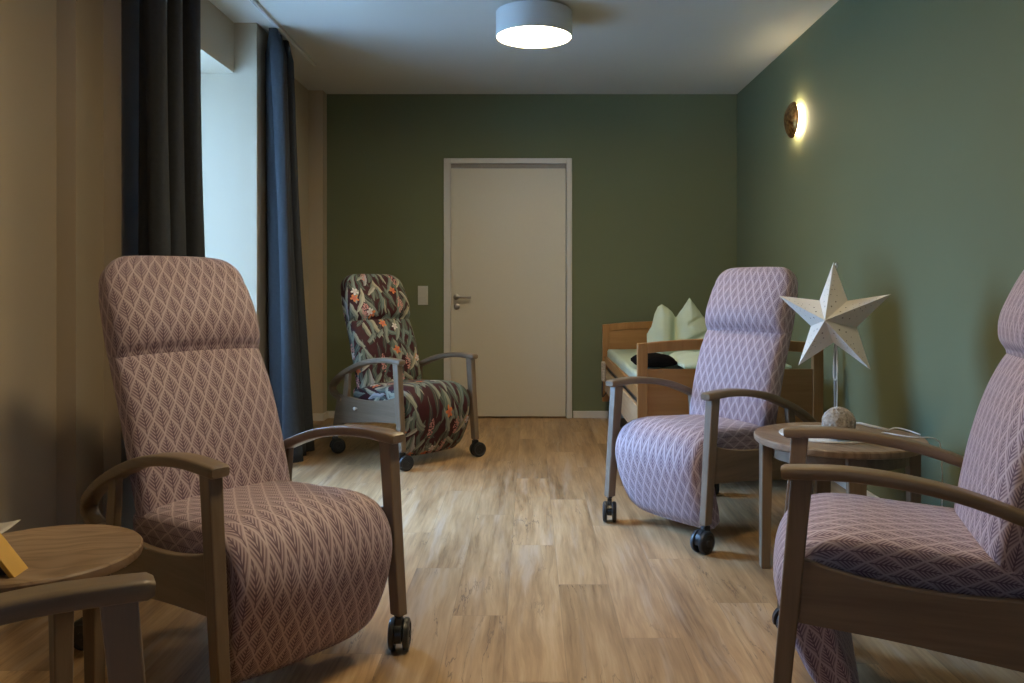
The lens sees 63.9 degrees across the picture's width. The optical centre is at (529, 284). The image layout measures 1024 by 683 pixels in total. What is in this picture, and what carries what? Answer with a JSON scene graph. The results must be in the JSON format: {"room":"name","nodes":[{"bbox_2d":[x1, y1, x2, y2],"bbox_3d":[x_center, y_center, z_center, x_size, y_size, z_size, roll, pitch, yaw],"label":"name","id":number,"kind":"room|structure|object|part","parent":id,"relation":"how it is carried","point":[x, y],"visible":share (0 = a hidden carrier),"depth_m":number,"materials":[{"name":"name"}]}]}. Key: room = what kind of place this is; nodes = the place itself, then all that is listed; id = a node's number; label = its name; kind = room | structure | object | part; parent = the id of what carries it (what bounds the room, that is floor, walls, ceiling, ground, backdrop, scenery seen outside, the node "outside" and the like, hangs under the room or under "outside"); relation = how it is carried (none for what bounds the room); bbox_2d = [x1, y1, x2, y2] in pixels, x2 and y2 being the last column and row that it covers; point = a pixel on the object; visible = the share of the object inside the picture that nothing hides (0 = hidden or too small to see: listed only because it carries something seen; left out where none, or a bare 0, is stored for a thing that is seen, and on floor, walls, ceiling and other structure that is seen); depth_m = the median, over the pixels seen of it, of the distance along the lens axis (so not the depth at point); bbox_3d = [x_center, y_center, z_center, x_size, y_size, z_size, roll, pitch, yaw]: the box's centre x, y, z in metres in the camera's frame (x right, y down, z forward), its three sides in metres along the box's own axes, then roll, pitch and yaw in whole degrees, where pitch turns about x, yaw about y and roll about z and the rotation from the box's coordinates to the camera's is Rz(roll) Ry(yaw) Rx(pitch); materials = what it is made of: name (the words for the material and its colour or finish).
{"room":"care facility","nodes":[
{"label":"care facility","id":0,"kind":"room"},
{"bbox_2d":[0,0,326,533],"bbox_3d":[-2.010,-0.250,2.295,0.580,2.800,9.790,0,0,0],"label":"wall","id":1,"kind":"structure","parent":0,"point":[69,69],"depth_m":3.32,"materials":[{"name":"beige paint"}]},
{"bbox_2d":[313,411,327,420],"bbox_3d":[-1.792,1.119,2.238,0.171,0.062,9.676,0,0,0],"label":"baseboard","id":2,"kind":"structure","parent":1,"relation":"attached to","point":[316,416],"depth_m":6.94,"materials":[{"name":"white paint"}]},
{"bbox_2d":[0,416,1023,682],"bbox_3d":[-0.225,1.210,2.245,4.450,0.120,10.090,0,0,0],"label":"floor","id":3,"kind":"structure","parent":0,"point":[515,572],"depth_m":3.03,"materials":[{"name":"brown wood"}]},
{"bbox_2d":[0,524,142,682],"bbox_3d":[-1.160,0.889,1.930,0.452,0.522,0.452,0,0,-19],"label":"side table","id":4,"kind":"object","parent":3,"relation":"on","point":[51,554],"visible":0.84,"depth_m":1.93,"materials":[{"name":"brown wood"}]},
{"bbox_2d":[0,519,20,533],"bbox_3d":[-1.402,0.622,2.085,0.160,0.016,0.098,0,0,-13],"label":"leaflet","id":5,"kind":"object","parent":4,"relation":"on","point":[5,526],"visible":0.98,"depth_m":2.12,"materials":[{"name":"white paper"}]},
{"bbox_2d":[0,533,27,577],"bbox_3d":[-1.206,0.561,1.778,0.195,0.134,0.062,0,0,-7],"label":"stand","id":6,"kind":"object","parent":4,"relation":"on","point":[12,565],"visible":1,"depth_m":1.78,"materials":[{"name":"yellow wood"}]},
{"bbox_3d":[-1.033,0.904,1.808,0.046,0.492,0.043,0,0,44],"label":"leg","id":7,"kind":"part","parent":4,"relation":"part of","materials":[{"name":"beige wood"}]},
{"bbox_3d":[-1.117,0.904,2.101,0.043,0.492,0.046,0,0,14],"label":"leg","id":8,"kind":"part","parent":4,"relation":"part of","materials":[{"name":"beige wood"}]},
{"bbox_2d":[0,572,155,682],"bbox_3d":[-0.812,0.524,0.828,0.932,1.252,0.706,0,0,-31],"label":"recliner chair","id":9,"kind":"object","parent":3,"relation":"on","point":[118,597],"visible":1,"depth_m":1.27,"materials":[{"name":"beige wood"}]},
{"bbox_3d":[-0.955,0.625,1.107,0.818,0.331,0.068,0,0,-31],"label":"armrest","id":10,"kind":"part","parent":9,"relation":"part of","materials":[{"name":"beige wood"}]},
{"bbox_3d":[-0.629,0.760,1.300,0.097,0.544,0.040,0,0,-31],"label":"leg","id":11,"kind":"part","parent":9,"relation":"part of","materials":[{"name":"beige wood"}]},
{"bbox_2d":[74,256,410,682],"bbox_3d":[-0.921,0.524,2.610,0.958,1.252,0.731,0,0,40],"label":"recliner chair","id":12,"kind":"object","parent":3,"relation":"on","point":[282,571],"visible":0.91,"depth_m":2.52,"materials":[{"name":"fabric"}]},
{"bbox_3d":[-1.112,0.866,2.372,0.744,0.333,0.026,0,0,40],"label":"panel","id":13,"kind":"part","parent":12,"relation":"part of","materials":[{"name":"beige wood"}]},
{"bbox_3d":[-1.107,0.625,2.368,0.818,0.331,0.068,0,0,40],"label":"armrest","id":14,"kind":"part","parent":12,"relation":"part of","materials":[{"name":"beige wood"}]},
{"bbox_3d":[-1.085,0.486,2.740,0.272,0.583,0.516,-7,-4,40],"label":"backrest","id":15,"kind":"part","parent":12,"relation":"part of","materials":[{"name":"fabric"}]},
{"bbox_3d":[-0.816,0.760,2.126,0.097,0.544,0.040,0,0,40],"label":"leg","id":16,"kind":"part","parent":12,"relation":"part of","materials":[{"name":"beige wood"}]},
{"bbox_2d":[133,480,391,682],"bbox_3d":[-0.816,0.868,2.516,0.671,0.468,0.525,0,0,40],"label":"seat cushion","id":17,"kind":"object","parent":12,"relation":"on","point":[308,565],"depth_m":2.32,"materials":[{"name":"fabric"}]},
{"bbox_3d":[-0.723,0.625,2.829,0.818,0.331,0.068,0,0,40],"label":"armrest","id":18,"kind":"part","parent":12,"relation":"part of","materials":[{"name":"beige wood"}]},
{"bbox_3d":[-0.432,0.760,2.586,0.097,0.544,0.040,0,0,40],"label":"leg","id":19,"kind":"part","parent":12,"relation":"part of","materials":[{"name":"beige wood"}]},
{"bbox_2d":[328,274,485,470],"bbox_3d":[-0.848,0.536,5.573,0.886,1.229,0.713,0,0,45],"label":"recliner chair","id":20,"kind":"object","parent":3,"relation":"on","point":[432,416],"visible":0.94,"depth_m":5.49,"materials":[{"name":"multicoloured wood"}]},
{"bbox_3d":[-1.083,0.866,5.360,0.744,0.333,0.026,0,0,45],"label":"panel","id":21,"kind":"part","parent":20,"relation":"part of","materials":[{"name":"beige wood"}]},
{"bbox_3d":[-1.079,0.625,5.355,0.818,0.331,0.068,0,0,45],"label":"armrest","id":22,"kind":"part","parent":20,"relation":"part of","materials":[{"name":"beige wood"}]},
{"bbox_3d":[-1.007,0.492,5.707,0.272,0.550,0.508,0,0,45],"label":"backrest","id":23,"kind":"part","parent":20,"relation":"part of","materials":[{"name":"fabric"}]},
{"bbox_3d":[-0.810,0.760,5.088,0.097,0.544,0.040,0,0,45],"label":"leg","id":24,"kind":"part","parent":20,"relation":"part of","materials":[{"name":"beige wood"}]},
{"bbox_2d":[353,380,469,455],"bbox_3d":[-0.789,0.868,5.490,0.671,0.468,0.525,0,0,45],"label":"seat cushion","id":25,"kind":"object","parent":20,"relation":"on","point":[436,412],"depth_m":5.28,"materials":[{"name":"fabric"}]},
{"bbox_3d":[-0.655,0.625,5.780,0.818,0.331,0.068,0,0,45],"label":"armrest","id":26,"kind":"part","parent":20,"relation":"part of","materials":[{"name":"beige wood"}]},
{"bbox_3d":[-0.387,0.760,5.512,0.097,0.544,0.040,0,0,45],"label":"leg","id":27,"kind":"part","parent":20,"relation":"part of","materials":[{"name":"beige wood"}]},
{"bbox_2d":[602,267,815,554],"bbox_3d":[0.865,0.528,4.005,0.917,1.243,0.728,0,0,-38],"label":"recliner chair","id":28,"kind":"object","parent":3,"relation":"on","point":[672,467],"visible":0.89,"depth_m":3.93,"materials":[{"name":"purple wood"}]},
{"bbox_3d":[0.410,0.760,4.021,0.097,0.544,0.040,0,0,-38],"label":"leg","id":29,"kind":"part","parent":28,"relation":"part of","materials":[{"name":"beige wood"}]},
{"bbox_3d":[0.710,0.625,4.252,0.818,0.331,0.068,0,0,-38],"label":"armrest","id":30,"kind":"part","parent":28,"relation":"part of","materials":[{"name":"beige wood"}]},
{"bbox_2d":[615,414,760,528],"bbox_3d":[0.806,0.868,3.947,0.671,0.468,0.525,0,0,-38],"label":"seat cushion","id":31,"kind":"object","parent":28,"relation":"on","point":[659,459],"depth_m":3.75,"materials":[{"name":"fabric"}]},
{"bbox_3d":[0.777,0.760,3.546,0.097,0.544,0.040,0,0,-38],"label":"leg","id":32,"kind":"part","parent":28,"relation":"part of","materials":[{"name":"beige wood"}]},
{"bbox_3d":[1.044,0.488,4.131,0.272,0.556,0.493,-2,1,-38],"label":"backrest","id":33,"kind":"part","parent":28,"relation":"part of","materials":[{"name":"fabric"}]},
{"bbox_3d":[1.077,0.625,3.777,0.818,0.331,0.068,0,0,-38],"label":"armrest","id":34,"kind":"part","parent":28,"relation":"part of","materials":[{"name":"beige wood"}]},
{"bbox_3d":[1.082,0.866,3.781,0.744,0.333,0.026,0,0,-38],"label":"panel","id":35,"kind":"part","parent":28,"relation":"part of","materials":[{"name":"beige wood"}]},
{"bbox_2d":[601,321,822,423],"bbox_3d":[1.125,0.727,5.790,1.081,0.846,2.280,0,0,0],"label":"bed","id":36,"kind":"object","parent":3,"relation":"on","point":[803,388],"visible":0.23,"depth_m":4.66,"materials":[{"name":"brown wood"}]},
{"bbox_3d":[0.634,0.792,5.765,0.024,0.175,2.130,0,0,0],"label":"rail","id":37,"kind":"part","parent":36,"relation":"part of","materials":[{"name":"brown wood"}]},
{"bbox_3d":[0.634,0.627,5.765,0.024,0.065,2.130,0,0,0],"label":"rail","id":38,"kind":"part","parent":36,"relation":"part of","materials":[{"name":"brown wood"}]},
{"bbox_3d":[0.660,0.720,5.785,0.020,0.140,2.170,0,0,0],"label":"steel frame","id":39,"kind":"part","parent":36,"relation":"part of","materials":[{"name":"metal"}]},
{"bbox_3d":[1.137,0.642,6.910,1.055,0.676,0.040,0,0,0],"label":"headboard","id":40,"kind":"part","parent":36,"relation":"part of","materials":[{"name":"brown wood"}]},
{"bbox_3d":[1.137,0.645,6.910,0.939,0.570,0.020,0,0,0],"label":"board panel","id":41,"kind":"part","parent":36,"relation":"part of","materials":[{"name":"brown wood"}]},
{"bbox_3d":[1.137,0.642,4.670,1.055,0.676,0.040,0,0,0],"label":"footboard","id":42,"kind":"part","parent":36,"relation":"part of","materials":[{"name":"brown wood"}]},
{"bbox_3d":[1.137,0.704,4.670,0.939,0.452,0.020,0,0,0],"label":"board panel","id":43,"kind":"part","parent":36,"relation":"part of","materials":[{"name":"brown wood"}]},
{"bbox_3d":[1.138,0.631,5.790,0.945,0.173,2.180,0,0,0],"label":"mattress","id":44,"kind":"object","parent":36,"relation":"on","visible":0},
{"bbox_2d":[607,349,683,376],"bbox_3d":[1.137,0.586,5.785,0.992,0.126,2.161,0,0,0],"label":"sheet","id":45,"kind":"object","parent":44,"relation":"on","point":[621,358],"visible":0.17,"depth_m":5.96,"materials":[{"name":"green fabric"}]},
{"bbox_2d":[631,353,676,366],"bbox_3d":[0.795,0.479,5.285,0.260,0.094,0.270,0,0,0],"label":"bag","id":46,"kind":"object","parent":45,"relation":"on","point":[654,359],"visible":0.73,"depth_m":5.16,"materials":[{"name":"black fabric"}]},
{"bbox_2d":[647,298,706,354],"bbox_3d":[1.145,0.310,6.062,0.560,0.428,0.209,0,0,0],"label":"pillow","id":47,"kind":"object","parent":45,"relation":"on","point":[689,323],"visible":0.47,"depth_m":6.03,"materials":[{"name":"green fabric"}]},
{"bbox_2d":[669,351,791,368],"bbox_3d":[1.255,0.476,5.275,0.650,0.100,0.650,0,0,0],"label":"duvet","id":48,"kind":"object","parent":45,"relation":"on","point":[685,359],"visible":0.19,"depth_m":5.17,"materials":[{"name":"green fabric"}]},
{"bbox_2d":[754,422,928,568],"bbox_3d":[1.248,0.880,3.320,0.660,0.540,0.660,0,0,-23],"label":"side table","id":49,"kind":"object","parent":3,"relation":"on","point":[772,443],"visible":0.48,"depth_m":3.25,"materials":[{"name":"brown wood"}]},
{"bbox_3d":[0.962,0.895,3.345,0.046,0.510,0.070,0,0,5],"label":"leg","id":50,"kind":"part","parent":49,"relation":"part of","materials":[{"name":"beige wood"}]},
{"bbox_3d":[1.288,0.895,3.604,0.070,0.510,0.046,0,0,8],"label":"leg","id":51,"kind":"part","parent":49,"relation":"part of","materials":[{"name":"beige wood"}]},
{"bbox_3d":[1.208,0.895,3.036,0.070,0.510,0.046,0,0,8],"label":"leg","id":52,"kind":"part","parent":49,"relation":"part of","materials":[{"name":"beige wood"}]},
{"bbox_2d":[779,262,942,505],"bbox_3d":[1.346,0.526,3.335,0.652,1.239,0.380,0,0,0],"label":"lamp","id":53,"kind":"object","parent":49,"relation":"on","point":[832,318],"visible":0.73,"depth_m":3.29,"materials":[{"name":"white metal"}]},
{"bbox_3d":[1.210,0.606,3.335,0.380,0.008,0.380,0,0,0],"label":"plate","id":54,"kind":"part","parent":53,"relation":"part of","materials":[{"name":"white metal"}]},
{"bbox_2d":[822,407,855,439],"bbox_3d":[1.203,0.537,3.195,0.127,0.128,0.126,0,0,-37],"label":"twine ball","id":55,"kind":"object","parent":53,"relation":"on","point":[834,416],"visible":0.69,"depth_m":3.15,"materials":[{"name":"beige fabric"}]},
{"bbox_3d":[1.532,0.895,3.280,0.046,0.510,0.070,0,0,8],"label":"leg","id":56,"kind":"part","parent":49,"relation":"part of","materials":[{"name":"beige wood"}]},
{"bbox_2d":[772,270,1023,682],"bbox_3d":[1.124,0.499,2.291,0.875,1.301,0.706,0,0,18],"label":"recliner chair","id":57,"kind":"object","parent":3,"relation":"on","point":[947,580],"visible":1,"depth_m":2.08,"materials":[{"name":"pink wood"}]},
{"bbox_3d":[0.675,0.760,2.106,0.097,0.544,0.040,0,0,18],"label":"leg","id":58,"kind":"part","parent":57,"relation":"part of","materials":[{"name":"beige wood"}]},
{"bbox_3d":[0.858,0.760,2.678,0.097,0.544,0.040,0,0,18],"label":"leg","id":59,"kind":"part","parent":57,"relation":"part of","materials":[{"name":"beige wood"}]},
{"bbox_3d":[1.219,0.625,2.562,0.818,0.331,0.068,0,0,18],"label":"armrest","id":60,"kind":"part","parent":57,"relation":"part of","materials":[{"name":"beige wood"}]},
{"bbox_2d":[773,493,1023,682],"bbox_3d":[1.034,0.868,2.306,0.671,0.468,0.525,0,0,18],"label":"seat cushion","id":61,"kind":"object","parent":57,"relation":"on","point":[924,546],"depth_m":2.12,"materials":[{"name":"fabric"}]},
{"bbox_3d":[1.036,0.625,1.990,0.818,0.331,0.068,0,0,18],"label":"armrest","id":62,"kind":"part","parent":57,"relation":"part of","materials":[{"name":"beige wood"}]},
{"bbox_3d":[1.042,0.866,1.988,0.744,0.333,0.026,0,0,18],"label":"panel","id":63,"kind":"part","parent":57,"relation":"part of","materials":[{"name":"beige wood"}]},
{"bbox_3d":[1.307,0.471,2.219,0.272,0.594,0.516,-2,-1,18],"label":"backrest","id":64,"kind":"part","parent":57,"relation":"part of","materials":[{"name":"fabric"}]},
{"bbox_2d":[209,0,838,93],"bbox_3d":[-0.225,-1.725,2.245,4.450,0.150,10.090,0,0,0],"label":"ceiling","id":65,"kind":"structure","parent":0,"point":[356,46],"depth_m":5.62,"materials":[{"name":"white paint"}]},
{"bbox_2d":[249,0,315,66],"bbox_3d":[-1.600,-1.637,4.525,0.024,0.026,3.150,0,0,0],"label":"rail","id":66,"kind":"object","parent":65,"relation":"attached to","point":[254,3],"visible":1,"depth_m":5.25,"materials":[{"name":"silver metal"}]},
{"bbox_2d":[138,0,204,256],"bbox_3d":[-1.563,-0.251,3.617,0.201,2.741,0.603,0,0,0],"label":"curtain","id":67,"kind":"object","parent":66,"relation":"hanging from","point":[170,201],"visible":0.42,"depth_m":3.50,"materials":[{"name":"grey fabric"}]},
{"bbox_2d":[265,28,314,462],"bbox_3d":[-1.574,-0.251,5.409,0.268,2.741,0.509,0,0,0],"label":"curtain","id":68,"kind":"object","parent":66,"relation":"hanging from","point":[289,371],"visible":0.95,"depth_m":5.24,"materials":[{"name":"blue fabric"}]},
{"bbox_2d":[496,0,571,47],"bbox_3d":[0.024,-1.570,4.940,0.458,0.160,0.458,0,0,0],"label":"ceiling lamp","id":69,"kind":"object","parent":65,"relation":"attached to","point":[523,23],"visible":1,"depth_m":4.79,"materials":[{"name":"grey metal"}]},
{"bbox_2d":[497,26,570,46],"bbox_3d":[0.024,-1.496,4.940,0.442,0.009,0.442,0,0,0],"label":"diffuser","id":70,"kind":"object","parent":69,"relation":"attached to","point":[515,36],"depth_m":4.91,"materials":[{"name":"white plastic"}]},
{"bbox_2d":[327,94,736,417],"bbox_3d":[-0.055,-0.250,7.190,3.690,2.800,0.200,0,0,0],"label":"wall","id":71,"kind":"structure","parent":0,"point":[654,176],"depth_m":7.09,"materials":[{"name":"green paint"}]},
{"bbox_2d":[418,286,427,304],"bbox_3d":[-0.925,0.090,7.083,0.086,0.164,0.014,0,0,0],"label":"light switch","id":72,"kind":"object","parent":71,"relation":"attached to","point":[422,290],"visible":1,"depth_m":7.08,"materials":[{"name":"white plastic"}]},
{"bbox_2d":[328,411,623,417],"bbox_3d":[0.010,1.119,7.083,3.532,0.062,0.014,0,0,0],"label":"baseboard","id":73,"kind":"structure","parent":71,"relation":"attached to","point":[576,414],"depth_m":7.08,"materials":[{"name":"white paint"}]},
{"bbox_2d":[444,158,571,417],"bbox_3d":[-0.191,0.028,7.119,1.107,2.245,0.183,0,0,0],"label":"door","id":74,"kind":"structure","parent":71,"relation":"in","point":[508,221],"depth_m":7.09,"materials":[{"name":"white paint"}]},
{"bbox_3d":[-0.584,0.105,7.062,0.156,0.052,0.069,0,0,0],"label":"handle","id":75,"kind":"part","parent":74,"relation":"part of","materials":[{"name":"metal"}]},
{"bbox_2d":[737,0,1023,507],"bbox_3d":[1.890,-0.250,2.245,0.200,2.800,10.090,0,0,0],"label":"wall","id":76,"kind":"structure","parent":0,"point":[904,170],"depth_m":3.94,"materials":[{"name":"green paint"}]},
{"bbox_2d":[784,102,803,137],"bbox_3d":[1.746,-1.098,5.460,0.088,0.240,0.240,0,0,0],"label":"wall lamp","id":77,"kind":"object","parent":76,"relation":"attached to","point":[794,115],"visible":1,"depth_m":5.39,"materials":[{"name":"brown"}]},
{"bbox_2d":[834,481,878,497],"bbox_3d":[1.783,1.119,2.245,0.014,0.062,9.690,0,0,0],"label":"baseboard","id":78,"kind":"structure","parent":76,"relation":"attached to","point":[843,484],"depth_m":4.62,"materials":[{"name":"white paint"}]}
]}

